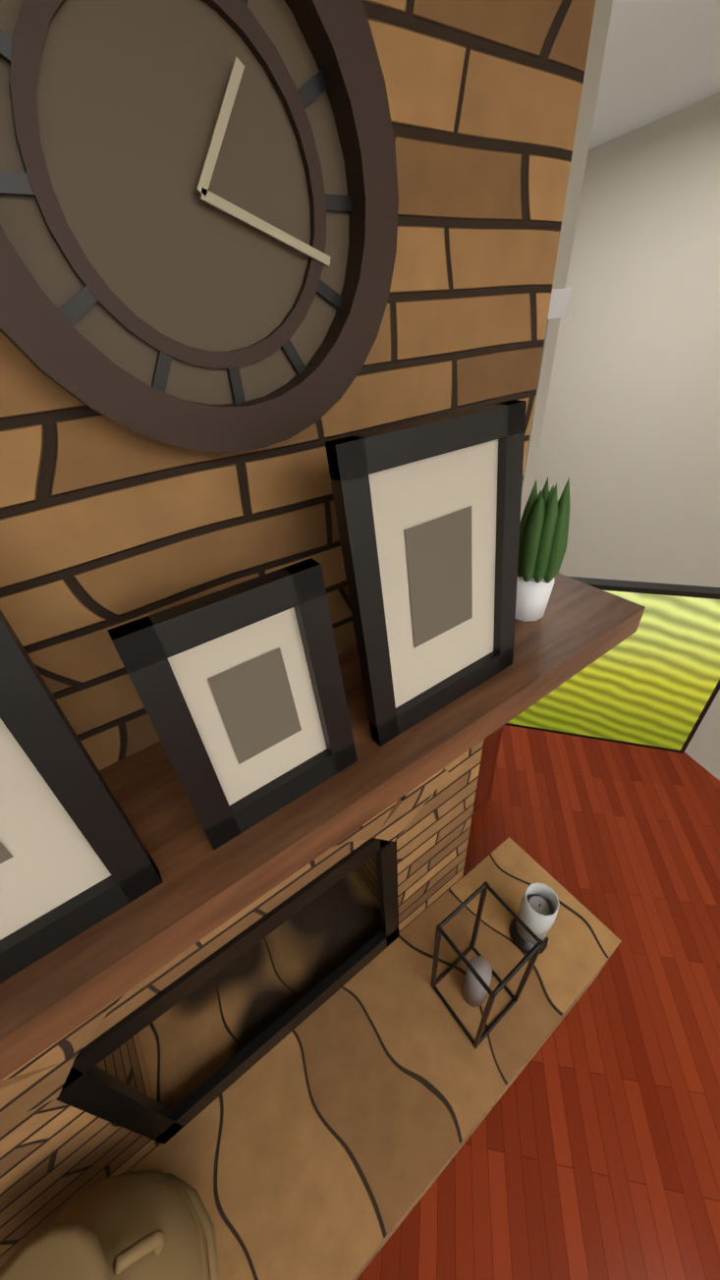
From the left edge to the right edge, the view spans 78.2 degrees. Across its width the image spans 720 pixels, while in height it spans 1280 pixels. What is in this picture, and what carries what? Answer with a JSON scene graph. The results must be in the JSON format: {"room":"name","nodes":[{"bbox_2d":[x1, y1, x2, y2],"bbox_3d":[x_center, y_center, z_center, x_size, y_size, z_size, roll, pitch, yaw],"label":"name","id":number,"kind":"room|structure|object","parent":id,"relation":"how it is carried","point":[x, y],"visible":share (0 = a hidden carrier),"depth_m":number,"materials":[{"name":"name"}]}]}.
{"room":"living room","nodes":[
{"label":"living room","id":0,"kind":"room"},
{"bbox_2d":[356,724,719,1279],"bbox_3d":[1.107,1.900,1.362,5.700,0.001,8.185,-25,41,-26],"label":"floor","id":1,"kind":"structure","parent":0,"point":[589,1149],"depth_m":1.70,"materials":[{"name":"brown wood"}]},
{"bbox_2d":[0,0,645,1279],"bbox_3d":[-0.291,0.384,0.971,2.100,3.078,1.220,-25,41,-26],"label":"fireplace","id":2,"kind":"object","parent":1,"relation":"on","point":[257,1039],"visible":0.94,"depth_m":0.70,"materials":[{"name":"brick"}]},
{"bbox_2d":[0,609,163,983],"bbox_3d":[-0.376,0.154,0.338,0.300,0.400,0.068,-25,41,-26],"label":"picture frame","id":3,"kind":"object","parent":2,"relation":"on","point":[76,859],"visible":1,"depth_m":0.42,"materials":[{"name":"black"}]},
{"bbox_2d":[0,1168,220,1279],"bbox_3d":[-0.527,1.406,0.914,0.410,0.625,0.410,-25,41,-26],"label":"urn","id":4,"kind":"object","parent":2,"relation":"on","point":[139,1225],"visible":1,"depth_m":0.90,"materials":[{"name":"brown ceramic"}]},
{"bbox_2d":[0,0,398,452],"bbox_3d":[-0.145,-0.404,0.402,0.430,0.430,0.047,-25,41,-26],"label":"wall clock","id":5,"kind":"object","parent":2,"relation":"attached to","point":[198,213],"visible":1,"depth_m":0.41,"materials":[{"name":"brown wood"}]},
{"bbox_2d":[107,557,357,849],"bbox_3d":[-0.114,0.080,0.505,0.210,0.290,0.055,-25,41,-26],"label":"picture frame","id":6,"kind":"object","parent":2,"relation":"on","point":[239,688],"visible":1,"depth_m":0.49,"materials":[{"name":"black wood"}]},
{"bbox_2d":[325,399,526,746],"bbox_3d":[0.114,-0.079,0.605,0.290,0.400,0.068,-25,41,-26],"label":"picture frame","id":7,"kind":"object","parent":2,"relation":"on","point":[428,515],"visible":1,"depth_m":0.58,"materials":[{"name":"black"}]},
{"bbox_2d":[430,881,544,1048],"bbox_3d":[0.385,1.045,1.417,0.212,0.501,0.212,-25,41,-26],"label":"candle holder","id":8,"kind":"object","parent":2,"relation":"on","point":[479,972],"visible":1,"depth_m":1.42,"materials":[{"name":"black metal"}]},
{"bbox_2d":[509,882,559,953],"bbox_3d":[0.635,1.010,1.609,0.140,0.300,0.136,-25,41,-26],"label":"candleholder","id":9,"kind":"object","parent":2,"relation":"on","point":[538,909],"visible":0.92,"depth_m":1.56,"materials":[{"name":"white ceramic"}]},
{"bbox_2d":[515,476,570,621],"bbox_3d":[0.331,-0.162,0.812,0.092,0.264,0.091,-25,41,-26],"label":"mantel plant","id":10,"kind":"object","parent":2,"relation":"on","point":[543,531],"visible":1,"depth_m":0.78,"materials":[{"name":"plant"}]},
{"bbox_2d":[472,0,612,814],"bbox_3d":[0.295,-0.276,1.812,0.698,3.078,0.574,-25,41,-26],"label":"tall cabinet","id":11,"kind":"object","parent":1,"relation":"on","point":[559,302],"visible":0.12,"depth_m":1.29,"materials":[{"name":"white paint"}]},
{"bbox_2d":[504,576,719,753],"bbox_3d":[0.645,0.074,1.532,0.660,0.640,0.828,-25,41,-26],"label":"rug","id":12,"kind":"object","parent":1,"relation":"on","point":[652,681],"visible":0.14,"depth_m":1.44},
{"bbox_2d":[532,92,719,780],"bbox_3d":[2.328,0.023,1.186,2.430,3.080,8.160,-25,41,-26],"label":"wall","id":13,"kind":"structure","parent":0,"point":[630,443],"depth_m":0.98,"materials":[{"name":"paint"}]},
{"bbox_2d":[588,0,719,149],"bbox_3d":[0.915,-0.582,-0.452,5.700,0.001,8.185,-25,41,-26],"label":"ceiling","id":14,"kind":"structure","parent":0,"point":[661,58],"depth_m":1.62,"materials":[{"name":"paint"}]}
]}

